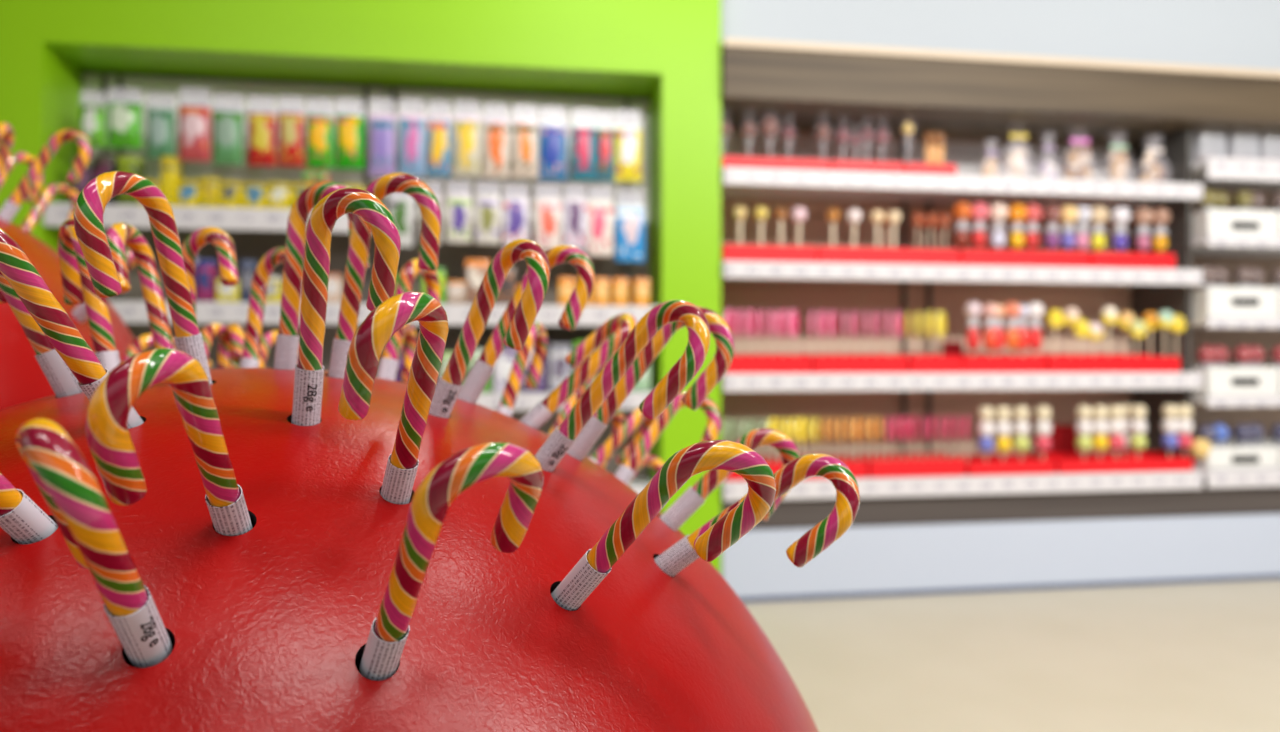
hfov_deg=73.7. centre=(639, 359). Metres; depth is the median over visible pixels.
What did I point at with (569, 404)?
candy cane
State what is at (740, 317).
lollipop
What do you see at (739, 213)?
round lollipop
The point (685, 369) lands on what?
candy cane
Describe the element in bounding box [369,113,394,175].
pack
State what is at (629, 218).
box
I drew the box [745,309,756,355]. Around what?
lollipop
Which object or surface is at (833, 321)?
lollipop
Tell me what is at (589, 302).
box
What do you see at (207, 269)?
box
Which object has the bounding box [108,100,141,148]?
pack
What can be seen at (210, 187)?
box
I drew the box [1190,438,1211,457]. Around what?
ball
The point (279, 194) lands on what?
box
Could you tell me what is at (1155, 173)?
gift bag
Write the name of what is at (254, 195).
box
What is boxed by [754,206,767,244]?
round lollipop
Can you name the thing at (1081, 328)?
lollipop
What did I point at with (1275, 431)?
chocolate lollipop
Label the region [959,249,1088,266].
display tray
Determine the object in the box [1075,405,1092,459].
skewer
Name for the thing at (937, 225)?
round lollipop
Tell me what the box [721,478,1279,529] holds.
trim
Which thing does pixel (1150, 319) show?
lollipop
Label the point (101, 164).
box
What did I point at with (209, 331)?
candy cane
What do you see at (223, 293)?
box
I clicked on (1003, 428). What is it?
skewer
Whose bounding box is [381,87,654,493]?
bay
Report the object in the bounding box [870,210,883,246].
round lollipop
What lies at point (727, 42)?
trim
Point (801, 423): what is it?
lollipop
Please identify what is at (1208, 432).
chocolate lollipop
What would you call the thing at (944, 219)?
round lollipop
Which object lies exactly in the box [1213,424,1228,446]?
chocolate lollipop
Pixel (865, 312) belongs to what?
lollipop
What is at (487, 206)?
box
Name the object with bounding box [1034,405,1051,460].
skewer
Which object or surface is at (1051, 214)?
figure lollipop
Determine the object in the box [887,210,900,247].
round lollipop
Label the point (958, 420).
lollipop
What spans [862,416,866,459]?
lollipop
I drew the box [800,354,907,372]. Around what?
display tray
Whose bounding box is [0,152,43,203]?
candy cane
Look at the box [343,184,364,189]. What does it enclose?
box
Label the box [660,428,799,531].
candy cane
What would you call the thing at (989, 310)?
figure lollipop
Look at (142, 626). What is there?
print
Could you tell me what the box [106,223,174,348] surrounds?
candy cane
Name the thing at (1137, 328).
lollipop
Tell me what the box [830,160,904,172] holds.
display tray
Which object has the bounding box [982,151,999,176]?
gift bag
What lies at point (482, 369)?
candy cane
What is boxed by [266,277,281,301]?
box
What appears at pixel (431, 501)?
candy cane
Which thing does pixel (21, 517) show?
candy cane
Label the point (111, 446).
candy cane
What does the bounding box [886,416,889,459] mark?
lollipop
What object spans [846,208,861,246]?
round lollipop
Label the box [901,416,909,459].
lollipop
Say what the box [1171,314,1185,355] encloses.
lollipop
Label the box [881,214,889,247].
round lollipop
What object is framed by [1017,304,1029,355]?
figure lollipop
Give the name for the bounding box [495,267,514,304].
box
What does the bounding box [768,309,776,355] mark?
lollipop
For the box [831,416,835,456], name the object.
lollipop
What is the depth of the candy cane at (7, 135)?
1.07 m
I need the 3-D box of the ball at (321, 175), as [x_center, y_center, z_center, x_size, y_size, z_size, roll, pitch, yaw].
[-1.086,-0.623,2.914,0.052,0.052,0.052,0,0,0]
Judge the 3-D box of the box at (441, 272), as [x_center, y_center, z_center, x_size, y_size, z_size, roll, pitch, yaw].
[-0.717,-0.257,2.970,0.075,0.125,0.060,0,0,-9]
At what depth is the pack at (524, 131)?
2.99 m
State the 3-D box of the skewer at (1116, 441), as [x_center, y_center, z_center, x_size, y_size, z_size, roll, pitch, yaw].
[1.879,0.305,3.369,0.064,0.254,0.064,0,0,-9]
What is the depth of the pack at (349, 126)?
2.89 m
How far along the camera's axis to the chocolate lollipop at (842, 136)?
3.20 m
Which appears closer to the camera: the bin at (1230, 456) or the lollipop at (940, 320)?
the lollipop at (940, 320)
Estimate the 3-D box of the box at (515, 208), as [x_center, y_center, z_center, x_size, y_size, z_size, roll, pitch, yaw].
[-0.435,-0.507,2.994,0.090,0.221,0.026,0,0,-9]
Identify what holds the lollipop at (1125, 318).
in the display tray at (1060, 362)
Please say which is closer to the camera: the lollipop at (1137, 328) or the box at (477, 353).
the box at (477, 353)
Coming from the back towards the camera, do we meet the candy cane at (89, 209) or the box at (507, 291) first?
the box at (507, 291)
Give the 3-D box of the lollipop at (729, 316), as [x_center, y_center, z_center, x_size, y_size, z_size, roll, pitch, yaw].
[0.330,-0.073,3.126,0.014,0.234,0.112,0,0,29]
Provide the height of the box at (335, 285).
0.100 m
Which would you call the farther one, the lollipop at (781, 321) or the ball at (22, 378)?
the lollipop at (781, 321)
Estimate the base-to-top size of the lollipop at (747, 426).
0.222 m
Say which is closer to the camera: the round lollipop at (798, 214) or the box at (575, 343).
the box at (575, 343)
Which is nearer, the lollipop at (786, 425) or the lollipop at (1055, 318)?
the lollipop at (786, 425)
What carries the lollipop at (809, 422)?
in the display tray at (859, 468)
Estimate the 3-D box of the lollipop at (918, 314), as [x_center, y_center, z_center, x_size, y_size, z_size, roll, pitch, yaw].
[1.067,-0.074,3.263,0.014,0.236,0.114,0,0,25]
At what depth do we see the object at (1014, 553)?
3.24 m
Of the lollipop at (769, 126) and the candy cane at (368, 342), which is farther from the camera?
the lollipop at (769, 126)
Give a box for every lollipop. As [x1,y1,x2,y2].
[721,121,729,155]
[723,308,735,335]
[723,417,732,440]
[733,206,746,244]
[734,417,740,441]
[735,308,745,355]
[742,122,755,156]
[742,417,751,435]
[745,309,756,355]
[752,417,760,451]
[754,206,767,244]
[757,309,766,355]
[762,117,777,157]
[762,417,768,461]
[767,417,776,462]
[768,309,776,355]
[774,208,786,244]
[776,309,787,355]
[776,417,783,461]
[783,126,794,157]
[783,417,790,437]
[787,309,799,355]
[789,416,797,443]
[791,207,806,245]
[796,417,805,455]
[806,417,811,453]
[809,309,814,355]
[812,417,819,453]
[816,124,829,159]
[817,309,827,355]
[823,417,828,453]
[826,209,839,246]
[828,309,838,355]
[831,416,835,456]
[836,128,849,159]
[838,416,844,460]
[842,309,846,355]
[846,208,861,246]
[847,416,851,460]
[851,134,860,160]
[851,310,858,355]
[853,416,860,460]
[861,128,872,160]
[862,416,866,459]
[864,310,867,355]
[869,416,875,460]
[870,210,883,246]
[873,310,880,355]
[875,129,888,161]
[879,416,882,460]
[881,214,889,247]
[885,310,890,355]
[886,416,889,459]
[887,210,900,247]
[892,416,900,459]
[893,310,902,355]
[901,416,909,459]
[902,122,913,162]
[906,310,909,355]
[910,415,917,459]
[912,213,921,247]
[916,310,921,355]
[920,214,927,247]
[921,416,925,459]
[925,310,934,355]
[926,213,935,248]
[929,415,934,459]
[934,215,941,248]
[935,310,946,355]
[938,415,942,458]
[940,213,949,248]
[946,415,952,458]
[952,202,971,248]
[956,415,960,458]
[964,301,981,355]
[964,415,969,460]
[970,203,988,249]
[982,303,997,355]
[988,203,1007,249]
[994,304,1005,355]
[1004,302,1020,355]
[1007,204,1026,249]
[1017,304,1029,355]
[1023,204,1041,250]
[1028,302,1043,355]
[1042,205,1061,250]
[1047,309,1064,355]
[1059,205,1077,251]
[1063,307,1080,355]
[1073,206,1091,251]
[1073,319,1090,355]
[1088,322,1103,355]
[1089,206,1108,251]
[1100,306,1118,355]
[1109,207,1130,252]
[1118,311,1134,355]
[1129,319,1146,355]
[1132,208,1153,252]
[1141,312,1158,355]
[1151,208,1170,252]
[1157,310,1174,355]
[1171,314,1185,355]
[1197,189,1216,211]
[1197,345,1216,368]
[1197,424,1216,446]
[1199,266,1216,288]
[1213,346,1228,366]
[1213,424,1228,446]
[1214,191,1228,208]
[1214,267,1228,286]
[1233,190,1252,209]
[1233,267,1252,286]
[1233,345,1252,366]
[1233,424,1252,446]
[1248,423,1264,446]
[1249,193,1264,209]
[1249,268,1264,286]
[1250,346,1264,366]
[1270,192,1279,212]
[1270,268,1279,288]
[1270,346,1279,367]
[1270,424,1279,446]
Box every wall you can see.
[0,0,720,573]
[721,0,1279,69]
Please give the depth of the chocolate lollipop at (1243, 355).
3.42 m
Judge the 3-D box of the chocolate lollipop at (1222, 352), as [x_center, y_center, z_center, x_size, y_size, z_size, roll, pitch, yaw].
[2.349,0.037,3.461,0.068,0.193,0.068,0,0,-9]
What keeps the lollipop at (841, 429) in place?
in the display tray at (859, 468)
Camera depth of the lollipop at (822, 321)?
3.16 m
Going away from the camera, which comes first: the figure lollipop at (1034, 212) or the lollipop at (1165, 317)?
the figure lollipop at (1034, 212)
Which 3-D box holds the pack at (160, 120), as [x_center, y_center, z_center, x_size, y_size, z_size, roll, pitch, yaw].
[-1.581,-0.771,2.817,0.086,0.215,0.050,0,0,-9]
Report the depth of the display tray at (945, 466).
3.20 m
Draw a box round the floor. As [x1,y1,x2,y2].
[743,579,1279,731]
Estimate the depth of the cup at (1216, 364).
3.44 m
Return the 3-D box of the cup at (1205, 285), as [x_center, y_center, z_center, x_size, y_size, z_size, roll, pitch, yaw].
[2.272,-0.294,3.419,0.054,0.024,0.054,0,0,-9]
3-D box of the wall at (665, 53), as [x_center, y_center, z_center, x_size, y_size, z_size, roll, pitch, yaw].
[-2.337,-0.620,2.884,5.255,3.000,0.420,0,0,-9]
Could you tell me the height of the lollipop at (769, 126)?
0.248 m
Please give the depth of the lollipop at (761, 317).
3.14 m
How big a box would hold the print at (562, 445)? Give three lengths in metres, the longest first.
0.015 x 0.006 x 0.002 m
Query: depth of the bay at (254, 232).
3.04 m
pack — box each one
[79,103,105,146]
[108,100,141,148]
[147,107,174,158]
[179,102,210,161]
[212,108,242,164]
[248,110,275,165]
[278,110,303,165]
[306,112,333,167]
[335,112,363,168]
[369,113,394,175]
[399,113,424,175]
[427,115,450,175]
[453,115,479,175]
[483,118,508,176]
[512,118,537,176]
[539,121,566,179]
[571,122,595,179]
[595,124,614,180]
[614,124,640,180]
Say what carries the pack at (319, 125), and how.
hanging from the bay at (254, 232)
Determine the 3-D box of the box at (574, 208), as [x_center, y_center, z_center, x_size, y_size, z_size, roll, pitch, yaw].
[-0.230,-0.509,3.025,0.082,0.230,0.026,0,0,-9]
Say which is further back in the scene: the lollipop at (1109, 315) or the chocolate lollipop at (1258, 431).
the chocolate lollipop at (1258, 431)
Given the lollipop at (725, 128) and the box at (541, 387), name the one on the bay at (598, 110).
the box at (541, 387)
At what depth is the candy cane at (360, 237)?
0.55 m
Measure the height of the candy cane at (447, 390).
0.131 m
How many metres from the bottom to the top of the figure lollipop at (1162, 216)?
0.246 m
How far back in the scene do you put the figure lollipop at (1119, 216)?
3.36 m
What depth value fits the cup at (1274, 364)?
3.46 m
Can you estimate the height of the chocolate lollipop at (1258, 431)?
0.164 m
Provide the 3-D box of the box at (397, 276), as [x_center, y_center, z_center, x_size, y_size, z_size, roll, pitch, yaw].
[-0.824,-0.244,2.954,0.060,0.100,0.060,0,0,-9]
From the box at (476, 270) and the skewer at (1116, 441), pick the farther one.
the skewer at (1116, 441)
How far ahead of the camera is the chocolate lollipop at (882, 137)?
3.22 m
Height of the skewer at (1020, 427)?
0.254 m
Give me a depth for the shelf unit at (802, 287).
3.51 m
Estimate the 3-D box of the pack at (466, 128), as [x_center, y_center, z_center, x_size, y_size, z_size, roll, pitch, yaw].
[-0.602,-0.772,2.968,0.092,0.264,0.030,0,0,-9]
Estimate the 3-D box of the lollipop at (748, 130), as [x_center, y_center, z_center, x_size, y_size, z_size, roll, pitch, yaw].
[0.403,-0.807,3.152,0.068,0.222,0.066,0,0,-9]
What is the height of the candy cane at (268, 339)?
0.130 m
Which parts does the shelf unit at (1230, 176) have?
shelf, shelf, shelf, shelf, shelf, price rail, price rail, price rail, price rail, price rail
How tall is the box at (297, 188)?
0.090 m
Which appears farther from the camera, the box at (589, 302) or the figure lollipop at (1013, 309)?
the figure lollipop at (1013, 309)
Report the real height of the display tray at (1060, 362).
0.072 m
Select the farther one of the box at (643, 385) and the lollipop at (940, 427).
the lollipop at (940, 427)
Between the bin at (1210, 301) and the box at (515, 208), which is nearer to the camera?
the box at (515, 208)
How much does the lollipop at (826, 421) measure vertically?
0.222 m
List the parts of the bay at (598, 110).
slatwall panel, panel, price rail, price rail, shelf, price rail, shelf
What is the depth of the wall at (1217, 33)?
3.33 m
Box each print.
[140,616,157,646]
[304,384,316,410]
[442,390,456,412]
[549,445,567,464]
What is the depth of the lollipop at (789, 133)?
3.17 m
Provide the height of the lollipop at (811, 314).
0.234 m
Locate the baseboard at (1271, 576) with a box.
[740,574,1279,601]
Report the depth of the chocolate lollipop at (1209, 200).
3.40 m
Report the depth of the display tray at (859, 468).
3.16 m
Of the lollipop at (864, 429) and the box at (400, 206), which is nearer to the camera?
the box at (400, 206)
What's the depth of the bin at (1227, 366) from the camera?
3.42 m
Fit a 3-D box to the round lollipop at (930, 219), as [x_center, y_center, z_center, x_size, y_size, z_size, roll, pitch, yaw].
[1.112,-0.461,3.261,0.038,0.202,0.038,0,0,-9]
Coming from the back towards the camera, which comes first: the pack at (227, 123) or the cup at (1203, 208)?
the cup at (1203, 208)
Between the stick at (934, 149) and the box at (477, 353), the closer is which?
the box at (477, 353)
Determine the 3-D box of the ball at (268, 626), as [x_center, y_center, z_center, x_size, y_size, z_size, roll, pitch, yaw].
[-0.261,0.443,0.584,0.840,0.875,0.840,0,0,0]
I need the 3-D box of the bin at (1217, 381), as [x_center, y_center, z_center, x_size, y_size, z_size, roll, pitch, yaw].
[2.376,0.085,3.542,0.318,0.114,0.324,0,0,-9]
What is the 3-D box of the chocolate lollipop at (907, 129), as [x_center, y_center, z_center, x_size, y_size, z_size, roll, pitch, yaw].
[1.020,-0.819,3.247,0.058,0.245,0.057,0,0,-9]
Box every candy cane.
[0,123,14,171]
[0,129,91,222]
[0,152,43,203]
[0,228,143,428]
[0,272,82,397]
[0,473,58,544]
[16,418,172,667]
[20,183,78,232]
[58,218,120,371]
[72,247,136,322]
[74,171,211,384]
[84,348,252,535]
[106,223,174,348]
[123,333,175,361]
[181,227,238,314]
[201,323,239,367]
[207,359,211,368]
[218,322,244,368]
[239,247,284,367]
[259,331,298,367]
[274,181,369,368]
[292,188,400,425]
[328,173,440,378]
[338,291,448,504]
[359,442,543,680]
[377,258,440,380]
[395,323,416,383]
[429,239,549,417]
[457,245,594,403]
[496,322,546,416]
[519,313,636,429]
[535,300,709,471]
[548,357,611,435]
[551,440,775,610]
[567,306,733,460]
[589,407,653,465]
[601,408,624,467]
[614,392,720,484]
[628,454,663,483]
[654,454,859,576]
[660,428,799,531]
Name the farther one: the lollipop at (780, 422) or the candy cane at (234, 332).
the lollipop at (780, 422)
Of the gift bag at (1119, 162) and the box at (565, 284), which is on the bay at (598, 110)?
the box at (565, 284)
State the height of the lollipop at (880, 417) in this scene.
0.222 m
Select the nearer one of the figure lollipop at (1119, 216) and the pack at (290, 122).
the pack at (290, 122)
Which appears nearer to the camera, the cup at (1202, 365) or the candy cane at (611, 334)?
the candy cane at (611, 334)
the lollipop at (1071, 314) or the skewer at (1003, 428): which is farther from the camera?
the lollipop at (1071, 314)
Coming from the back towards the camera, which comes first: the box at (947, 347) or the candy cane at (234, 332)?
the box at (947, 347)
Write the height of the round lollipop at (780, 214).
0.204 m
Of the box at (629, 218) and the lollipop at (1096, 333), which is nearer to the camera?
the box at (629, 218)
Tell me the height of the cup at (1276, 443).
0.024 m
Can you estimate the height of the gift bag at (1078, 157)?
0.258 m
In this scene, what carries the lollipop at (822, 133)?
in the display tray at (726, 161)
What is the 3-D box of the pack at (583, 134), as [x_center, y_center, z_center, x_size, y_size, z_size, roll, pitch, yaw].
[-0.199,-0.767,3.030,0.089,0.256,0.030,0,0,-9]
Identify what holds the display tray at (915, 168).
on the shelf unit at (802, 287)
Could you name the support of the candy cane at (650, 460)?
in the ball at (268, 626)
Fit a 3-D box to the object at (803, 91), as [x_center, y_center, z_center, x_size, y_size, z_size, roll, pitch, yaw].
[2.066,-1.029,3.539,3.641,0.178,0.440,0,0,-9]
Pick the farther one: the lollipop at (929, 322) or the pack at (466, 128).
the lollipop at (929, 322)
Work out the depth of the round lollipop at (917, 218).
3.24 m
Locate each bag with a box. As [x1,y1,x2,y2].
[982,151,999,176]
[1002,133,1027,176]
[1039,146,1055,178]
[1062,138,1091,179]
[1107,144,1128,180]
[1138,147,1164,181]
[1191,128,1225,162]
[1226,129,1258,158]
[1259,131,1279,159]
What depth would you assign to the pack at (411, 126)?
2.93 m
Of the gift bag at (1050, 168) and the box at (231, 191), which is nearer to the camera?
the box at (231, 191)
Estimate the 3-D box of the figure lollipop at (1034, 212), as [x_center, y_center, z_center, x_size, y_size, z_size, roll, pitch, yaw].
[1.525,-0.483,3.320,0.074,0.246,0.074,0,0,-9]
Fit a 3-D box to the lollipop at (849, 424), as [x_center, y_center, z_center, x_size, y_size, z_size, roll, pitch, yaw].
[0.787,0.321,3.209,0.014,0.222,0.100,0,0,17]
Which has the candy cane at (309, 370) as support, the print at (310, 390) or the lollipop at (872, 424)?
the print at (310, 390)
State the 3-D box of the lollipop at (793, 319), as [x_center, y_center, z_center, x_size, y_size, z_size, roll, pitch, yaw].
[0.569,-0.073,3.163,0.014,0.234,0.112,0,0,33]
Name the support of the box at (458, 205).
hanging from the bay at (598, 110)
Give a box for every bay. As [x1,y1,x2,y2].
[44,73,385,376]
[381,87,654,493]
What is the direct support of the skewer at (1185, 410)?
in the display tray at (1150, 460)
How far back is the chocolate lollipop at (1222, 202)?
3.44 m
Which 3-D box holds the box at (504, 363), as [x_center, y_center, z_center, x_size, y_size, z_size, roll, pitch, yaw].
[-0.472,0.033,3.008,0.084,0.160,0.060,0,0,-9]
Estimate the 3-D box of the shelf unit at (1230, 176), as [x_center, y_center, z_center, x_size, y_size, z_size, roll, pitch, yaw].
[3.033,-0.215,3.687,1.685,1.439,0.422,0,0,-9]
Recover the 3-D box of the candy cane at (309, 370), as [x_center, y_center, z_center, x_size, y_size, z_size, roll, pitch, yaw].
[-0.158,-0.013,0.439,0.087,0.145,0.027,0,0,35]
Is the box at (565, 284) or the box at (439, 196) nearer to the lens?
the box at (439, 196)
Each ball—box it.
[0,219,134,409]
[0,368,818,731]
[301,170,314,182]
[315,170,329,182]
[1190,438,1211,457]
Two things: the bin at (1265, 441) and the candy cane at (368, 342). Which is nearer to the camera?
the candy cane at (368, 342)
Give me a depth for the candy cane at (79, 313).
0.92 m
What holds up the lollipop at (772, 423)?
in the display tray at (776, 465)
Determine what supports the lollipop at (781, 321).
in the display tray at (745, 363)
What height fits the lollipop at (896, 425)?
0.222 m
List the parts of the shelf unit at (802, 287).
shelf, panel, shelf, shelf, shelf, price rail, price rail, price rail, price rail, panel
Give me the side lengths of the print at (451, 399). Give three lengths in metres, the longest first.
0.015 x 0.006 x 0.002 m
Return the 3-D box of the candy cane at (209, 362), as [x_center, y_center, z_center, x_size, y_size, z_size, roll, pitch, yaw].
[-0.535,0.028,0.922,0.136,0.060,0.058,0,0,0]
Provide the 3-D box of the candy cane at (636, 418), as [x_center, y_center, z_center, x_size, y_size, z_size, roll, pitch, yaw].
[-0.026,0.086,0.794,0.039,0.087,0.128,0,0,35]
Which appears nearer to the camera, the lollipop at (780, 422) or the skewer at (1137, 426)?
the lollipop at (780, 422)
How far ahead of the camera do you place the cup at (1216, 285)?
3.44 m
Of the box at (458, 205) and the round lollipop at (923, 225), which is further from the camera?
the round lollipop at (923, 225)
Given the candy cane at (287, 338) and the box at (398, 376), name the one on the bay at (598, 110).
the box at (398, 376)
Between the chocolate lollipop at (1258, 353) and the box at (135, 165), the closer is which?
the box at (135, 165)
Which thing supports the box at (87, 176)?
on the bay at (254, 232)
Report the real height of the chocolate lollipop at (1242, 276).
0.199 m
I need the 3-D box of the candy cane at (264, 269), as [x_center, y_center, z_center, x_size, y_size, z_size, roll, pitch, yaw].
[-0.300,-0.022,0.699,0.050,0.142,0.050,0,0,-8]
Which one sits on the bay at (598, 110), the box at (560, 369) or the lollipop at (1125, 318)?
the box at (560, 369)
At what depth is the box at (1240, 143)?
3.48 m
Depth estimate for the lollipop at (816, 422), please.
3.15 m
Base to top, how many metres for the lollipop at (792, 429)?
0.222 m
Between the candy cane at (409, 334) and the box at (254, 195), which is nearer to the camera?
the candy cane at (409, 334)
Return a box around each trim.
[721,38,1279,78]
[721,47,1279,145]
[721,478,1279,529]
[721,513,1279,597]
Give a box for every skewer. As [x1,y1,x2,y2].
[977,406,994,461]
[995,406,1011,460]
[1012,406,1029,460]
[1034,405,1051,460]
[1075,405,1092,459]
[1092,405,1108,458]
[1108,405,1124,458]
[1120,404,1131,458]
[1129,405,1146,458]
[1161,404,1178,457]
[1177,404,1192,456]
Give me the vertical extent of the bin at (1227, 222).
0.106 m
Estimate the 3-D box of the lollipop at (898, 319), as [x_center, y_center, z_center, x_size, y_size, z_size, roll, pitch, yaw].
[0.981,-0.073,3.238,0.014,0.234,0.112,0,0,31]
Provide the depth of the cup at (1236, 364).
3.42 m
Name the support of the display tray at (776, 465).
on the shelf unit at (802, 287)
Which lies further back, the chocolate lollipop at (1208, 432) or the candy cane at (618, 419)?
the chocolate lollipop at (1208, 432)
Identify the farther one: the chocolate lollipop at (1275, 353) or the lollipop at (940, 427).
the chocolate lollipop at (1275, 353)
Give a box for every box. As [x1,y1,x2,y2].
[73,158,92,193]
[93,155,116,203]
[117,156,143,204]
[138,180,160,204]
[161,156,182,205]
[178,179,199,206]
[195,257,200,301]
[197,259,218,301]
[200,177,222,206]
[216,279,240,301]
[221,181,241,207]
[240,260,258,301]
[242,183,266,207]
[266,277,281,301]
[267,182,291,208]
[292,183,313,204]
[327,273,342,302]
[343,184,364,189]
[389,195,412,247]
[394,274,398,295]
[395,355,403,381]
[420,193,441,244]
[422,268,445,303]
[440,352,462,384]
[446,193,471,243]
[447,281,465,303]
[466,259,489,303]
[469,349,490,391]
[475,194,499,244]
[494,347,516,391]
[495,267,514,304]
[503,196,528,246]
[522,345,545,391]
[534,197,561,249]
[550,344,570,391]
[558,277,573,304]
[563,197,586,249]
[573,341,598,384]
[575,277,591,304]
[587,199,612,256]
[593,278,608,305]
[612,278,628,305]
[615,204,644,262]
[632,278,649,305]
[632,367,649,391]
[938,342,962,355]
[1044,424,1077,452]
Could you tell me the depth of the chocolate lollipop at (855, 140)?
3.21 m
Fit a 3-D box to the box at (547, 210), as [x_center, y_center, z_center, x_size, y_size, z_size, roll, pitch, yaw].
[-0.325,-0.504,3.010,0.095,0.233,0.026,0,0,-9]
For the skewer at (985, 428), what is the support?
in the display tray at (976, 464)
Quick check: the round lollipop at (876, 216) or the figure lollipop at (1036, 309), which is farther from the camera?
the figure lollipop at (1036, 309)
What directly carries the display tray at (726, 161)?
on the shelf unit at (802, 287)
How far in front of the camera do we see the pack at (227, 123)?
2.83 m
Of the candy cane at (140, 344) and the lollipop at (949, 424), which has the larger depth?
the lollipop at (949, 424)
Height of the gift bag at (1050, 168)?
0.213 m
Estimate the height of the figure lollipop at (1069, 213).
0.246 m
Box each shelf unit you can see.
[721,127,1202,500]
[1191,157,1279,487]
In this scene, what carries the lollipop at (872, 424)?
in the display tray at (945, 466)
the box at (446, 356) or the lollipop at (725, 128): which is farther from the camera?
the lollipop at (725, 128)
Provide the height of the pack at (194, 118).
0.242 m
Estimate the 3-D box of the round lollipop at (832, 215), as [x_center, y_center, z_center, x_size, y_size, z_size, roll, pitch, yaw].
[0.722,-0.463,3.191,0.052,0.206,0.052,0,0,-9]
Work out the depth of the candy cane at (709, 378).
0.58 m
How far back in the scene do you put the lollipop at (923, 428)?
3.22 m
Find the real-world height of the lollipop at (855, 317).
0.234 m
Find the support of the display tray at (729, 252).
on the shelf unit at (802, 287)
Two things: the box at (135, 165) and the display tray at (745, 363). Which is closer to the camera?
the box at (135, 165)
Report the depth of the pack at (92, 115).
2.77 m
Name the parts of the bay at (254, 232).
price rail, slatwall panel, price rail, panel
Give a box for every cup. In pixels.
[1199,206,1214,211]
[1199,283,1214,288]
[1199,363,1214,368]
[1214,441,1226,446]
[1215,284,1226,286]
[1215,363,1226,366]
[1235,207,1250,209]
[1235,284,1250,286]
[1235,363,1250,366]
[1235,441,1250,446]
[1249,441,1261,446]
[1251,363,1261,366]
[1273,363,1279,367]
[1273,441,1279,446]
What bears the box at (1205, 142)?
on the shelf unit at (1230, 176)
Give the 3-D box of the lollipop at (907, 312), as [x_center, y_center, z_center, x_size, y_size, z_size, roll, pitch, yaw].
[1.026,-0.074,3.269,0.014,0.236,0.114,0,0,19]
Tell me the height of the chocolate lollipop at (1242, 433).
0.164 m
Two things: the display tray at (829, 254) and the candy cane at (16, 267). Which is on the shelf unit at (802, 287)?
the display tray at (829, 254)
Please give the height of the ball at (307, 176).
0.052 m
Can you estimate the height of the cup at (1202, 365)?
0.024 m
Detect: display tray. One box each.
[721,156,829,170]
[721,244,816,262]
[725,455,781,480]
[726,354,811,372]
[799,454,867,478]
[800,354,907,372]
[817,246,958,264]
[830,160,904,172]
[854,452,964,477]
[893,354,960,372]
[905,163,955,174]
[943,354,1045,372]
[950,454,1054,474]
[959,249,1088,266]
[1026,354,1179,372]
[1036,451,1192,472]
[1089,252,1174,268]
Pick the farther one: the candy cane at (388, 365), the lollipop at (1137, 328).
the lollipop at (1137, 328)
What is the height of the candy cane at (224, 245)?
0.146 m
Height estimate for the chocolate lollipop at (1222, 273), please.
0.199 m
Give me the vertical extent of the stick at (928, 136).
0.168 m
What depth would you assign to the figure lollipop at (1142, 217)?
3.38 m
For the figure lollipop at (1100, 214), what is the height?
0.246 m
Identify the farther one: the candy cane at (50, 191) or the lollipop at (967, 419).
the lollipop at (967, 419)
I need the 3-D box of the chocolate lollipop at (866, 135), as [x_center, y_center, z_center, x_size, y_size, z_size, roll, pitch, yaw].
[0.857,-0.803,3.222,0.058,0.215,0.057,0,0,-9]
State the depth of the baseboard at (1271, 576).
3.25 m
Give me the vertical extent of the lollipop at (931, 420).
0.222 m
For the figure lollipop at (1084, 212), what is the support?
on the shelf unit at (802, 287)
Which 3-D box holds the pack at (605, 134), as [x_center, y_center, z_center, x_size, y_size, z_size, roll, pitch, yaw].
[-0.125,-0.764,3.041,0.072,0.253,0.030,0,0,-9]
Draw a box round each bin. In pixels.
[1191,209,1278,238]
[1191,287,1278,318]
[1191,366,1278,395]
[1191,439,1278,468]
[1226,438,1279,466]
[1227,366,1279,394]
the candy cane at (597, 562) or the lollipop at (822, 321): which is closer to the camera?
the candy cane at (597, 562)
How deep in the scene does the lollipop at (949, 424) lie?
3.24 m
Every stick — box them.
[924,132,931,163]
[931,133,937,163]
[938,133,944,163]
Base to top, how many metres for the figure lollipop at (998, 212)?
0.246 m
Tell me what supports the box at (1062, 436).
on the shelf unit at (802, 287)
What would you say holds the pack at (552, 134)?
hanging from the bay at (598, 110)
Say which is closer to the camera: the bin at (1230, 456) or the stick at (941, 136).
the stick at (941, 136)
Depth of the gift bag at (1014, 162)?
3.36 m
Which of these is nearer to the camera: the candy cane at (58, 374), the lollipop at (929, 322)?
the candy cane at (58, 374)
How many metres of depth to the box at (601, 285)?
3.03 m
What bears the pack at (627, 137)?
hanging from the bay at (598, 110)
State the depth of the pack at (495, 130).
2.97 m
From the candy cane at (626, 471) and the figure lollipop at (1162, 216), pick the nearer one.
the candy cane at (626, 471)
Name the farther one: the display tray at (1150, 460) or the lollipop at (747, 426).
the display tray at (1150, 460)
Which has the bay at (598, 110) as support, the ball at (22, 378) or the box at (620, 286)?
the box at (620, 286)

